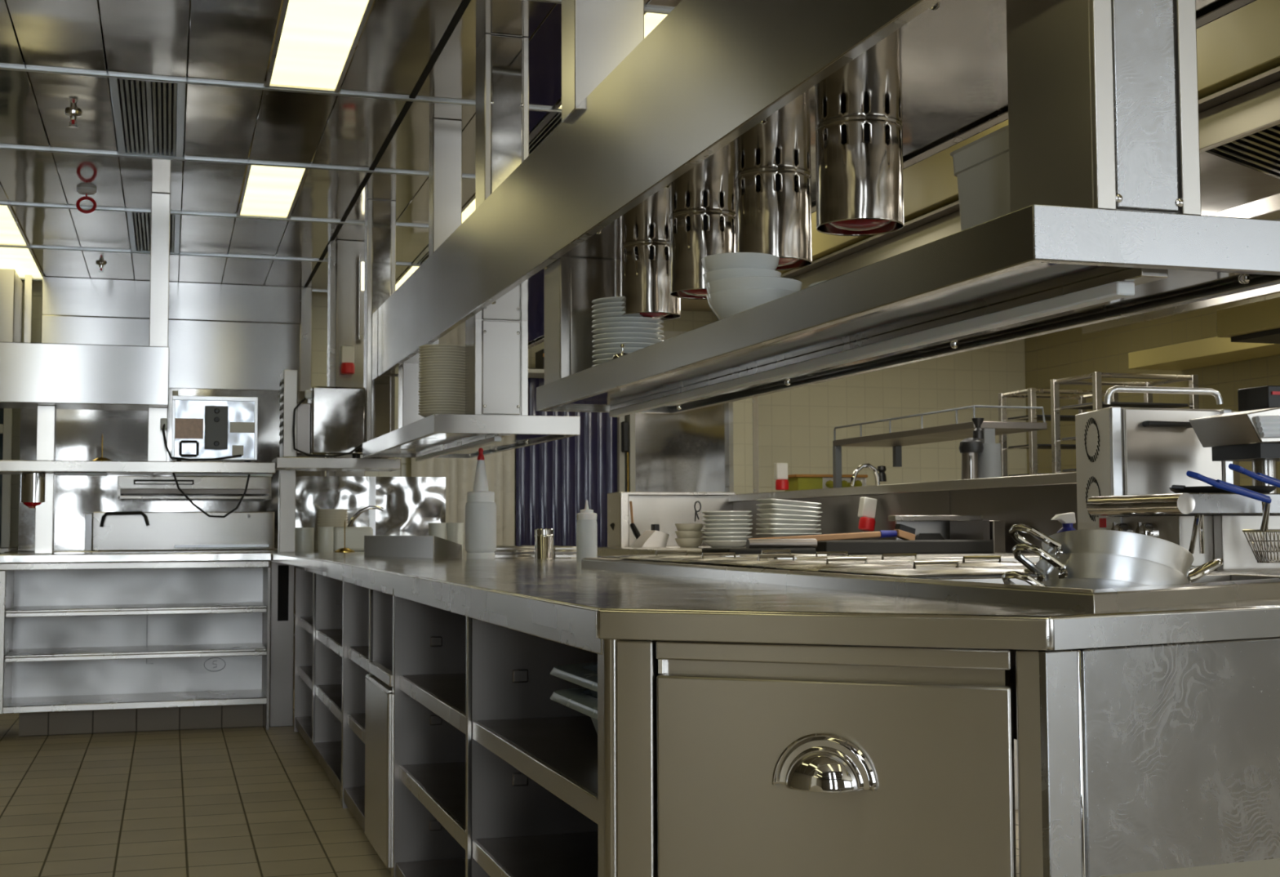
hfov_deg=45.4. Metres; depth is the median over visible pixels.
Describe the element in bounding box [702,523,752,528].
dish
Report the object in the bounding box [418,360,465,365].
plate
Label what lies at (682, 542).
bowl
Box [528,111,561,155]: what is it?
ceiling vent
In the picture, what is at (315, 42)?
ceiling light
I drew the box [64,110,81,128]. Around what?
sprinkler head
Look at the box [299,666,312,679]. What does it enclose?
shelf
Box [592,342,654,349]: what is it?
plate
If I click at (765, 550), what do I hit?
lid
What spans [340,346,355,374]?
socket
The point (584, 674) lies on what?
tray
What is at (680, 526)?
bowl
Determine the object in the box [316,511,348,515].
bowl
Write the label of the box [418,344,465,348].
plate
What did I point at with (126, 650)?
base cabinet
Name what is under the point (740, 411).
wall pier
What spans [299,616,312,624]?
shelf
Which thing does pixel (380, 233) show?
steel post
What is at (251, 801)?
floor
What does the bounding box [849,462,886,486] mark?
mixer tap
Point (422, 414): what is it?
plate
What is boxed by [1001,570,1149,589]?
saute pan
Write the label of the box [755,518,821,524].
dish
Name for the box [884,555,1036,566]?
lid
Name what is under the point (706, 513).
dish
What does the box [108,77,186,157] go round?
ceiling vent
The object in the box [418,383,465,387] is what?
plate
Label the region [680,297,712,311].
wall
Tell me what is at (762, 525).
dish
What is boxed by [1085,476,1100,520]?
round vent
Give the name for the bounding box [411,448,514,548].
wall
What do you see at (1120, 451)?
oven
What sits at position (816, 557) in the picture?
lid
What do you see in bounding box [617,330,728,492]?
door
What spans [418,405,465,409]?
plate
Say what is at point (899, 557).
lid
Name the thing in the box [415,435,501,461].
diffuser
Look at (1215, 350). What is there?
wall shelf
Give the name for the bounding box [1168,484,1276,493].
pan
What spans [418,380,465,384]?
plate
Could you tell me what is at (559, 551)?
steel tray
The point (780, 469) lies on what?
socket
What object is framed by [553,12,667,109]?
ceiling light
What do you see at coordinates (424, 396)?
plate
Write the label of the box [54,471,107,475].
strip light
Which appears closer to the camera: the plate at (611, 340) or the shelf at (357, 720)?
the plate at (611, 340)
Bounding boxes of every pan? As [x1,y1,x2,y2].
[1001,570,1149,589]
[1008,523,1223,583]
[1012,542,1188,585]
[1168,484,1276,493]
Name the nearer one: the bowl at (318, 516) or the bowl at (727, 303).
the bowl at (727, 303)
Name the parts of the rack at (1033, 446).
frame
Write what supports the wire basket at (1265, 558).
on the basket at (1265, 500)
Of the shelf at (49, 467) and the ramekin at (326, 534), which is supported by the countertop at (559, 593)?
the ramekin at (326, 534)
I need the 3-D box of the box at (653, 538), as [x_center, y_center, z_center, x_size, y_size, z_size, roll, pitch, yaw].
[0.059,0.569,8.946,0.173,0.135,0.200,1,-4,-17]
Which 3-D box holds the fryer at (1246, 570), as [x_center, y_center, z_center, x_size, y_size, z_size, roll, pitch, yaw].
[1.442,0.742,3.209,0.600,0.927,0.360,1,-4,-17]
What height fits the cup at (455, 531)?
0.150 m
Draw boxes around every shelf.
[0,459,275,475]
[271,457,400,471]
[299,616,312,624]
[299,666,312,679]
[317,684,342,710]
[318,628,342,644]
[349,712,365,728]
[351,645,368,657]
[362,413,576,457]
[402,761,465,827]
[403,672,466,714]
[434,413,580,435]
[476,715,597,794]
[476,831,598,876]
[528,368,544,377]
[536,204,1279,413]
[832,404,1047,488]
[1033,204,1279,272]
[1128,336,1279,370]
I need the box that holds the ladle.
[693,500,701,520]
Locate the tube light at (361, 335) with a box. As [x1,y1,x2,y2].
[358,252,364,340]
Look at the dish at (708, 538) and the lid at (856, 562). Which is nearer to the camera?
the lid at (856, 562)
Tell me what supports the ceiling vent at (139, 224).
attached to the ceiling panels
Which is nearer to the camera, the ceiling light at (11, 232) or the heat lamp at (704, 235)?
the heat lamp at (704, 235)
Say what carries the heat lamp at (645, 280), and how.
hanging from the gantry at (1099, 99)
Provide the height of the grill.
0.150 m
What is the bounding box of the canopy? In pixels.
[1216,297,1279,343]
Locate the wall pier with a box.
[728,397,753,493]
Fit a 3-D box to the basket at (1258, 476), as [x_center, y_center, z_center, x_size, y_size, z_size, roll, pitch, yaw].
[1.420,0.164,3.308,0.388,0.215,0.089,1,-4,-17]
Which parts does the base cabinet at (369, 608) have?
panel, rail, door, drawer rail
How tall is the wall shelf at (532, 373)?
0.030 m
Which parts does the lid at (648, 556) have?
plate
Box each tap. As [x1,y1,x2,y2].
[346,505,383,526]
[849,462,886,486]
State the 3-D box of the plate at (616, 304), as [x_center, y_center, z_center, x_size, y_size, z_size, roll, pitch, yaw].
[-0.036,-0.372,4.437,0.210,0.019,0.210,1,-4,-17]
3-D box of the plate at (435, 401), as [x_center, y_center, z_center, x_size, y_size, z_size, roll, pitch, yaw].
[-0.790,-0.134,6.178,0.206,0.023,0.206,1,-4,-17]
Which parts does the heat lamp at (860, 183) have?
bulb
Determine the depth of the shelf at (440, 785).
4.03 m
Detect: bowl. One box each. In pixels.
[316,508,347,511]
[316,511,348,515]
[316,517,348,520]
[316,523,348,526]
[317,515,348,517]
[317,520,348,523]
[675,523,703,530]
[675,530,703,537]
[675,537,703,546]
[701,252,779,272]
[702,267,781,284]
[705,275,802,294]
[706,288,795,319]
[808,280,826,287]
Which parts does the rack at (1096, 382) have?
frame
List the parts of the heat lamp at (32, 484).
bulb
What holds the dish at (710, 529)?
on the dish at (738, 533)
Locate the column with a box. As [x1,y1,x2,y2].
[326,240,364,476]
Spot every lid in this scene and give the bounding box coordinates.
[601,550,740,559]
[640,551,797,562]
[688,554,851,565]
[717,549,852,556]
[746,556,935,572]
[794,551,895,559]
[809,553,990,561]
[817,560,1034,577]
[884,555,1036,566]
[991,564,1217,571]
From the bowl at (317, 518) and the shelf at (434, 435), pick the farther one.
the bowl at (317, 518)
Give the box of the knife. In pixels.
[630,522,640,538]
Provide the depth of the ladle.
8.83 m
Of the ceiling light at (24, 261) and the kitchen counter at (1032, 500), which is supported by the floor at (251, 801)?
the kitchen counter at (1032, 500)
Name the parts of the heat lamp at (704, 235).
bulb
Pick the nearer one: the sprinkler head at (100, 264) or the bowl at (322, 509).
the bowl at (322, 509)
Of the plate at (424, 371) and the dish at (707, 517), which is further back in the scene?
the dish at (707, 517)
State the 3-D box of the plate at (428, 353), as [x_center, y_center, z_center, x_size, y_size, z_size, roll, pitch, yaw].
[-0.791,-0.324,6.189,0.206,0.023,0.206,1,-4,-17]
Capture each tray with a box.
[364,535,462,558]
[493,545,534,558]
[521,545,576,558]
[550,662,597,697]
[550,687,597,733]
[815,515,1005,554]
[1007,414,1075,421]
[1008,444,1075,448]
[1008,473,1047,476]
[1061,401,1187,409]
[1061,436,1075,439]
[1062,468,1076,471]
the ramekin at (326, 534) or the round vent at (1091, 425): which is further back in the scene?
the ramekin at (326, 534)
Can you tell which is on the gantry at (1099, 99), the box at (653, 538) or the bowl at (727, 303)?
the bowl at (727, 303)
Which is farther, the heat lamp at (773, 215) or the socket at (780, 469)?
the socket at (780, 469)
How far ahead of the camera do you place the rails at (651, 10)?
7.24 m
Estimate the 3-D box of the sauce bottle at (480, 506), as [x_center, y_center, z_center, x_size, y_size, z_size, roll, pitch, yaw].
[-0.632,0.257,6.079,0.124,0.441,0.124,1,-4,-17]
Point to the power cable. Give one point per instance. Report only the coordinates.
(173, 473)
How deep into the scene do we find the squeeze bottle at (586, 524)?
5.57 m
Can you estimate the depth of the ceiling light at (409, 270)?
10.71 m
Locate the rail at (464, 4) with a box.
[303,0,471,287]
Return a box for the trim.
[752,395,759,493]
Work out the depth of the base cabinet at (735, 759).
2.10 m
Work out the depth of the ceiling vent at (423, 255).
9.99 m
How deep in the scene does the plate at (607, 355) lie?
4.36 m
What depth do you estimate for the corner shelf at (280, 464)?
8.10 m
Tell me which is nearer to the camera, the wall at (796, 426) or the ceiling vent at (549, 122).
the ceiling vent at (549, 122)
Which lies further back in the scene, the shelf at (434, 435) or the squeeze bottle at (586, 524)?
the shelf at (434, 435)
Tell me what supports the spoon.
on the kitchen counter at (1032, 500)
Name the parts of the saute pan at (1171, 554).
loop handle, loop handle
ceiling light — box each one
[0,204,30,246]
[0,247,45,279]
[236,164,308,218]
[265,0,373,92]
[395,266,419,290]
[462,192,475,222]
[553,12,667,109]
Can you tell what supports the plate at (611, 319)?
on the plate at (613, 324)
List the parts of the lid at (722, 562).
plate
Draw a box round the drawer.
[84,511,274,551]
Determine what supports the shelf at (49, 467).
attached to the gantry at (46, 378)
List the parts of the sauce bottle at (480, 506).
spout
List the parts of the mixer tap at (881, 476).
lever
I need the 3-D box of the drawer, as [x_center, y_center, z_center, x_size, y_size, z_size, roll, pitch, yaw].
[-2.986,0.600,9.955,1.160,0.249,0.580,1,-4,-17]
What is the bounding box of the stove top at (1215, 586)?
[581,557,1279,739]
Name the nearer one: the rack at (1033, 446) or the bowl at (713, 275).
the bowl at (713, 275)
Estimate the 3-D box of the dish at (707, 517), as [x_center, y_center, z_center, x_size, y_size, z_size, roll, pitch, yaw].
[0.495,0.455,8.668,0.292,0.040,0.250,1,-4,-15]
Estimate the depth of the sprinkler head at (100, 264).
10.13 m
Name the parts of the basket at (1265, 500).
handle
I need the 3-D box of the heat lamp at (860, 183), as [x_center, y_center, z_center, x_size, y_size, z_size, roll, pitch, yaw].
[0.438,-0.517,3.055,0.175,0.204,0.175,1,-4,-17]
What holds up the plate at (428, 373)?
on the plate at (438, 375)
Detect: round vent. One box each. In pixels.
[1084,417,1099,462]
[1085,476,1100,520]
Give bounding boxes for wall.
[10,280,1026,550]
[17,388,324,550]
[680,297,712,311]
[776,0,1279,274]
[1024,292,1279,493]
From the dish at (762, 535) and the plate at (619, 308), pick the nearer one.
the plate at (619, 308)
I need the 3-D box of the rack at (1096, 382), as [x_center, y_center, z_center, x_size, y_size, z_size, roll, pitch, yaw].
[2.522,0.579,7.921,0.633,1.800,0.442,1,-4,-17]
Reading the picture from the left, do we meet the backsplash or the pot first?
the backsplash
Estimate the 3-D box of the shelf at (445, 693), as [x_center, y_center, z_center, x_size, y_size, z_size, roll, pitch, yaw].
[-0.261,0.658,3.961,0.548,0.012,1.085,1,-4,-17]
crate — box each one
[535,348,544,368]
[785,474,867,490]
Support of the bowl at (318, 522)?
on the bowl at (317, 524)
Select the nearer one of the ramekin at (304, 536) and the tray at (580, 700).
the tray at (580, 700)
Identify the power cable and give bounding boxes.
[172,472,250,517]
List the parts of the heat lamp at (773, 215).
bulb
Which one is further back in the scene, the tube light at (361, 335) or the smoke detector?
the tube light at (361, 335)
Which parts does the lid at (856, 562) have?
plate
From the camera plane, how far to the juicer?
7.07 m
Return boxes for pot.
[611,343,628,359]
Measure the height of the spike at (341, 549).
0.170 m
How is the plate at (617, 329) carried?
on the plate at (609, 335)
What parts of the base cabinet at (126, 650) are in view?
panel, shelf, shelf, panel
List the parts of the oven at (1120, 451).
frame, bow handle, door handle, door, frame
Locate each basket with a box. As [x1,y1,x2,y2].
[1186,471,1279,562]
[1228,463,1279,487]
[1242,528,1279,562]
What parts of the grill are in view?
rail, rail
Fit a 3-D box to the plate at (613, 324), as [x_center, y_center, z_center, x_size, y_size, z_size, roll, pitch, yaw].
[-0.036,-0.315,4.431,0.210,0.019,0.210,1,-4,-17]
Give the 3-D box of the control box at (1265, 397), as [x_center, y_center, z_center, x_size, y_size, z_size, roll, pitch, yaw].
[1.679,-0.104,4.044,0.140,0.059,0.124,1,-4,-17]
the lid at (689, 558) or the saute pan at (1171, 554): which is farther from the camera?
the lid at (689, 558)
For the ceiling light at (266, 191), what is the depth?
8.05 m
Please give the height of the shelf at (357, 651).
0.012 m
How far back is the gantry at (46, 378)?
7.83 m
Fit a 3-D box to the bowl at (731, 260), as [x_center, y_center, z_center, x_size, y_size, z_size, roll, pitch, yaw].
[0.224,-0.366,3.414,0.175,0.068,0.175,1,-4,-17]
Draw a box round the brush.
[750,523,915,540]
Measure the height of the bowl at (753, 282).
0.083 m
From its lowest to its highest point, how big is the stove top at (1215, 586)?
0.236 m
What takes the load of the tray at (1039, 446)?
on the rack at (1033, 446)
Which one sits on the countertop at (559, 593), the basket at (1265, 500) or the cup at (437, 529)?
the cup at (437, 529)
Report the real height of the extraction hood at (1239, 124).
0.198 m
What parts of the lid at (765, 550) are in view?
plate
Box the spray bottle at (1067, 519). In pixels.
[1050,511,1075,533]
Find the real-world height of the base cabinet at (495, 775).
0.859 m
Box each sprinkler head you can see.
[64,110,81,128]
[95,262,106,272]
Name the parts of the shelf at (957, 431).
leg, gallery rail, leg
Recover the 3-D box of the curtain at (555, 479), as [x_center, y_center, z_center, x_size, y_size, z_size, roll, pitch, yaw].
[-0.571,0.577,11.959,0.817,2.250,0.060,1,-4,-17]
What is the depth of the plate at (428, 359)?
6.11 m
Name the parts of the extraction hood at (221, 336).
casing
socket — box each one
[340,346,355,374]
[773,462,788,489]
[857,497,877,531]
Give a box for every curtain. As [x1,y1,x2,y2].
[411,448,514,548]
[515,367,617,546]
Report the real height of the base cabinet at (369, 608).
0.859 m
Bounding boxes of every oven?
[160,390,257,462]
[279,369,365,457]
[1075,385,1239,529]
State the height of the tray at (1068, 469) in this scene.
0.012 m
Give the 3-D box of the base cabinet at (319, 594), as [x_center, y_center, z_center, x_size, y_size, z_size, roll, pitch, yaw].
[-1.156,1.003,6.837,0.588,0.859,2.258,1,-4,-17]
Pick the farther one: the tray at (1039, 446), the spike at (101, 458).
the tray at (1039, 446)
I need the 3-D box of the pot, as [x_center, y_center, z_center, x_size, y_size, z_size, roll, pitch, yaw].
[-0.047,-0.223,4.139,0.060,0.067,0.060,1,-4,-17]
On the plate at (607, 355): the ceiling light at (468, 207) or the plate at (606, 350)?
the plate at (606, 350)
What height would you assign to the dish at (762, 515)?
0.052 m
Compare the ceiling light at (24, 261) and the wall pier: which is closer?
the ceiling light at (24, 261)
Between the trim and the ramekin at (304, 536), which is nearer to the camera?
the ramekin at (304, 536)
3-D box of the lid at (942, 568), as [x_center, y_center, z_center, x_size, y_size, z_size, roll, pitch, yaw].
[0.562,0.243,2.903,0.318,0.022,0.392,0,-3,-17]
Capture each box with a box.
[631,524,669,547]
[1237,385,1279,411]
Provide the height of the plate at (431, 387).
0.023 m
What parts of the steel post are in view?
plate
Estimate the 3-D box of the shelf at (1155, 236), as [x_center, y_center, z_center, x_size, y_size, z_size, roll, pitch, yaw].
[0.734,-0.268,2.070,0.457,0.073,0.003,1,-4,-17]
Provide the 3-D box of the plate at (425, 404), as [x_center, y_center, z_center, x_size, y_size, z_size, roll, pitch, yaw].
[-0.792,-0.122,6.179,0.206,0.023,0.206,1,-4,-17]
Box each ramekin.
[295,527,314,551]
[318,526,333,551]
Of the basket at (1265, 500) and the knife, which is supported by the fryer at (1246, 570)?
the basket at (1265, 500)
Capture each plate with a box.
[417,346,465,351]
[417,355,465,359]
[417,369,465,373]
[417,374,465,379]
[417,389,465,393]
[417,391,465,395]
[417,397,465,401]
[417,403,465,407]
[417,408,465,412]
[417,411,465,417]
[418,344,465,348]
[418,350,465,354]
[418,352,465,356]
[418,358,465,362]
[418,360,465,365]
[418,364,465,368]
[418,366,465,370]
[418,372,465,376]
[418,377,465,382]
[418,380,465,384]
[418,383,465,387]
[418,386,465,390]
[418,395,465,398]
[418,400,465,404]
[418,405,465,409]
[591,296,624,304]
[591,301,623,309]
[591,306,624,314]
[591,311,663,319]
[591,316,663,324]
[591,321,663,329]
[591,326,663,334]
[591,332,664,339]
[591,337,662,344]
[591,346,643,354]
[591,351,631,359]
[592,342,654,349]
[592,357,612,364]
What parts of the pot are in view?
knob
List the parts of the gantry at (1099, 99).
post, post, post, plate, post, plate, post, plate, post, post, plate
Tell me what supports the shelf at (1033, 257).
attached to the gantry at (1099, 99)
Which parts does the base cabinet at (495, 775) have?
panel, rail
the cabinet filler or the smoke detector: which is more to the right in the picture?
the cabinet filler
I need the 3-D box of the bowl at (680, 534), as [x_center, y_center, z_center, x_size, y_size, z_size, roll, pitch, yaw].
[0.284,0.558,8.806,0.168,0.052,0.168,1,-4,-17]
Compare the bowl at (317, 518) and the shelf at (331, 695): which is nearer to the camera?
the shelf at (331, 695)
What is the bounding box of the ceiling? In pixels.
[97,0,281,281]
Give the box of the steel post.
[363,199,395,457]
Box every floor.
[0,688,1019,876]
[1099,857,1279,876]
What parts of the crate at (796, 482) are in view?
lid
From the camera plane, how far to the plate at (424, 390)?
6.10 m
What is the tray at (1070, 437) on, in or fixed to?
on the rack at (1096, 382)
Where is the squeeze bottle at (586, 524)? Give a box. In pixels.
[576,499,597,560]
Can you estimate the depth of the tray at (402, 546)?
6.37 m
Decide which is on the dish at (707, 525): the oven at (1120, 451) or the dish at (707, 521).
the dish at (707, 521)
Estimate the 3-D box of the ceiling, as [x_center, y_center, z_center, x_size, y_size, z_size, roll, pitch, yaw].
[0.202,-1.651,4.434,11.350,0.140,15.350,1,-4,-17]
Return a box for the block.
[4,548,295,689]
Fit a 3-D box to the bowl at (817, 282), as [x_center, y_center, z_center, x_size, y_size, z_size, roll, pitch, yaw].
[0.468,-0.283,3.254,0.218,0.085,0.218,1,-4,-17]
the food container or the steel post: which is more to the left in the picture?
the steel post
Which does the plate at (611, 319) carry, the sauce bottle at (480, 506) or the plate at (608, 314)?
the plate at (608, 314)
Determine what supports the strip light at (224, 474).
attached to the gantry at (46, 378)
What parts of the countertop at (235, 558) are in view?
under rail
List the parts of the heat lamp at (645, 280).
bulb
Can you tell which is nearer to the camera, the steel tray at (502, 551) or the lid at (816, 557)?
the lid at (816, 557)
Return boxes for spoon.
[629,501,633,523]
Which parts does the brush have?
handle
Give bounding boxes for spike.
[92,433,111,460]
[333,520,355,551]
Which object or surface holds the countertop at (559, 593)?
on the base cabinet at (319, 594)
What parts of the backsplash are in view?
edge trim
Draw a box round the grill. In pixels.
[117,475,271,499]
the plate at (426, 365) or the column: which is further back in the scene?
the column
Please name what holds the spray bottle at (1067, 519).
on the stand
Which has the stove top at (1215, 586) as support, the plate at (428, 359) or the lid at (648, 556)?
the lid at (648, 556)
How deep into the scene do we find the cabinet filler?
8.02 m
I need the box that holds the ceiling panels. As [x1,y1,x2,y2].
[0,0,681,290]
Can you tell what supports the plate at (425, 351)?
on the plate at (428, 353)
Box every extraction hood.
[40,276,311,391]
[780,66,1279,333]
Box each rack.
[998,387,1118,476]
[1050,371,1199,473]
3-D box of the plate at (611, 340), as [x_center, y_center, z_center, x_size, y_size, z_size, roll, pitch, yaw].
[-0.035,-0.271,4.429,0.210,0.019,0.210,1,-4,-17]
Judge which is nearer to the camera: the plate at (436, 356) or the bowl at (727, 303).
the bowl at (727, 303)
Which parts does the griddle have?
plate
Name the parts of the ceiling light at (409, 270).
frame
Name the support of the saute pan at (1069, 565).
on the countertop at (559, 593)
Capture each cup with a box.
[427,522,446,543]
[446,522,464,553]
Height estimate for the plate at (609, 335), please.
0.019 m
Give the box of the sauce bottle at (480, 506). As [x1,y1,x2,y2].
[465,447,496,559]
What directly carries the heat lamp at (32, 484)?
hanging from the gantry at (46, 378)
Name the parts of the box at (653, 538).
scoop handle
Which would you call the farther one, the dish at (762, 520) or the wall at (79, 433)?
the wall at (79, 433)
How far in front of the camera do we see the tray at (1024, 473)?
8.71 m
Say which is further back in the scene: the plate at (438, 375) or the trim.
the trim
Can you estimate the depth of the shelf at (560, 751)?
2.97 m
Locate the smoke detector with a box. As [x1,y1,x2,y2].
[75,186,97,213]
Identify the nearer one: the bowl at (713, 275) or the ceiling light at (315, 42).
the bowl at (713, 275)
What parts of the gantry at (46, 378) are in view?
post, post, post, hanger post, post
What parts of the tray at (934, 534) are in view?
post, post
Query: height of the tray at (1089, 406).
0.012 m
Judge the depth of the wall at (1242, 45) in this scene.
4.67 m
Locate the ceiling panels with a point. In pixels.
(230, 41)
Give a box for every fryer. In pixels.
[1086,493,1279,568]
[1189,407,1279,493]
[1217,568,1279,573]
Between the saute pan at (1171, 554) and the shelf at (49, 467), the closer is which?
the saute pan at (1171, 554)
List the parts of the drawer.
bar handle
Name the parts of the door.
bolt rod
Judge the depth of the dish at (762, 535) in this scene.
8.01 m
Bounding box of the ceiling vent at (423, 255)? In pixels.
[411,244,428,264]
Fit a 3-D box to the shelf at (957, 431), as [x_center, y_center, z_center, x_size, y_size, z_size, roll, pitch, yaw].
[1.619,0.201,8.506,0.420,0.633,1.700,1,-4,-17]
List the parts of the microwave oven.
upright panel, frame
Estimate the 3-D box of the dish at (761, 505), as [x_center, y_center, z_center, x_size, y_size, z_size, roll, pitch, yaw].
[0.789,0.376,8.135,0.291,0.058,0.260,1,-4,-16]
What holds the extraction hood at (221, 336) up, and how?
hanging from the ceiling panels
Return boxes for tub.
[333,526,373,551]
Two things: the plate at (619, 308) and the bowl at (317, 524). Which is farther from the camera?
the bowl at (317, 524)
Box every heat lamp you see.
[20,472,45,508]
[619,241,680,319]
[668,210,735,299]
[734,168,812,270]
[814,117,903,235]
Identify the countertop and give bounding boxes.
[0,550,271,569]
[262,548,1279,650]
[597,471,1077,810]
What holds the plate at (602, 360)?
on the plate
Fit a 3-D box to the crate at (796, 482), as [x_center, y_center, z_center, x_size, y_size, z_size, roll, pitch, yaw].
[1.189,0.416,9.824,0.496,0.363,0.288,1,-4,-17]
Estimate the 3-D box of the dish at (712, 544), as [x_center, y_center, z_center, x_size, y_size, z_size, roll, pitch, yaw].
[0.495,0.596,8.659,0.292,0.040,0.250,1,-4,-17]
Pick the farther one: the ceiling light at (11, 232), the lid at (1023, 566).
the ceiling light at (11, 232)
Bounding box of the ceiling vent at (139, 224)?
[126,212,180,253]
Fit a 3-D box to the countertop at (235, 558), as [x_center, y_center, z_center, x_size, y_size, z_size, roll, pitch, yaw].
[-3.509,0.629,7.831,3.113,0.076,0.820,1,-4,-17]
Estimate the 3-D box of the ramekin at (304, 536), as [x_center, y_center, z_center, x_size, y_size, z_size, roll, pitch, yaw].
[-1.855,0.557,8.430,0.117,0.133,0.117,1,-4,-17]
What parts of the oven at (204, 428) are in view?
inlet frame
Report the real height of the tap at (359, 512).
0.254 m
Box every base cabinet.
[0,566,270,736]
[293,565,343,805]
[342,576,395,876]
[393,588,662,876]
[603,639,1046,876]
[1038,636,1279,876]
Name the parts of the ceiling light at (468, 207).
frame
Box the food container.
[950,124,1009,231]
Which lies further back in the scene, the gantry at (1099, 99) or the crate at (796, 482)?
the crate at (796, 482)
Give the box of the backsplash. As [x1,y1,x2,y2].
[295,475,445,550]
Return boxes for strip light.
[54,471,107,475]
[174,472,272,476]
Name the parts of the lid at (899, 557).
plate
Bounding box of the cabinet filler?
[269,561,294,726]
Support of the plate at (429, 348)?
on the plate at (425, 351)
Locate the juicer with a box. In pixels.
[959,417,1001,479]
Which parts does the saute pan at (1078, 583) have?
loop handle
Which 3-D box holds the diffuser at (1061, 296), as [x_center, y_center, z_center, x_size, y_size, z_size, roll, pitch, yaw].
[0.304,-0.143,3.399,0.030,0.034,2.599,1,-4,-17]
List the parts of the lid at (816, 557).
plate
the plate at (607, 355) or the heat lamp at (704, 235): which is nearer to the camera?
the heat lamp at (704, 235)
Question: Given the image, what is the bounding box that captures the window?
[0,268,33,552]
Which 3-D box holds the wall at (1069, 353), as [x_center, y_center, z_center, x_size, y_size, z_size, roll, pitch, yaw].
[5.728,-0.148,6.047,0.200,3.000,15.350,1,-4,-17]
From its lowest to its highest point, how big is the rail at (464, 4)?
0.003 m
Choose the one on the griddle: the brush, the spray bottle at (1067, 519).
the brush
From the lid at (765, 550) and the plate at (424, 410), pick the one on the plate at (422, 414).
the plate at (424, 410)
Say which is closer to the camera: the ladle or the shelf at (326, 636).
the shelf at (326, 636)
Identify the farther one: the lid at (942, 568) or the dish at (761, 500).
the dish at (761, 500)
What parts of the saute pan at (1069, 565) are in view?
loop handle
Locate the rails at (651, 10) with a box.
[0,0,672,292]
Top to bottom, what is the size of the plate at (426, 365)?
0.023 m
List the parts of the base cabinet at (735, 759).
corner post, cup handle, rail, door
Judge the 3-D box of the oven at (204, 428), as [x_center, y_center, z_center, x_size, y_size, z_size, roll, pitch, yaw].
[-2.282,-0.055,8.097,0.487,0.370,0.334,1,-4,-17]
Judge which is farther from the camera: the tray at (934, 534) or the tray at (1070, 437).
the tray at (1070, 437)
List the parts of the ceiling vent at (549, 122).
frame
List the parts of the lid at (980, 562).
plate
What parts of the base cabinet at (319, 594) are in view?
panel, rail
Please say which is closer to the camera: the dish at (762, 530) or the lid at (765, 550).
the lid at (765, 550)
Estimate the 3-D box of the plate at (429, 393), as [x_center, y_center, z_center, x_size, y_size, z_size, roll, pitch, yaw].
[-0.793,-0.167,6.183,0.206,0.023,0.206,1,-4,-17]
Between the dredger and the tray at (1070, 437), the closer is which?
the dredger
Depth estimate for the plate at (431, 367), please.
6.10 m
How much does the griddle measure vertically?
0.065 m
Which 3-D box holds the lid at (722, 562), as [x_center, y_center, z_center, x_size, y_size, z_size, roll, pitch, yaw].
[0.327,0.289,3.666,0.318,0.022,0.392,1,-4,-16]
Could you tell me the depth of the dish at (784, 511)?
8.03 m
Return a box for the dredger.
[533,528,554,559]
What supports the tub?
on the countertop at (559, 593)
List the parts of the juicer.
motor, rod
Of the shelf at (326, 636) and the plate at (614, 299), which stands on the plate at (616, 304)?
the plate at (614, 299)
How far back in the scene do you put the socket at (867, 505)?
7.55 m
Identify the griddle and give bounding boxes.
[702,538,817,554]
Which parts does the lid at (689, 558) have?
plate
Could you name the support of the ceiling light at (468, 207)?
attached to the ceiling panels
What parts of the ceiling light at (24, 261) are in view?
frame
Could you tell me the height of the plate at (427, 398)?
0.023 m
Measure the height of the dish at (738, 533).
0.040 m
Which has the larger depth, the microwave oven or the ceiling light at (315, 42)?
the microwave oven
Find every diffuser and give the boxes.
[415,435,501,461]
[609,280,1134,417]
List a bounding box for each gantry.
[0,192,400,553]
[362,0,1279,461]
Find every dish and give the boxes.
[701,511,751,515]
[701,531,751,536]
[702,515,752,519]
[702,519,752,523]
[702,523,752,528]
[702,527,752,532]
[702,535,752,540]
[702,540,746,547]
[755,498,822,506]
[755,503,821,511]
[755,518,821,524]
[755,523,821,528]
[755,528,821,533]
[755,533,822,537]
[756,508,822,515]
[756,513,821,519]
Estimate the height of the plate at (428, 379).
0.023 m

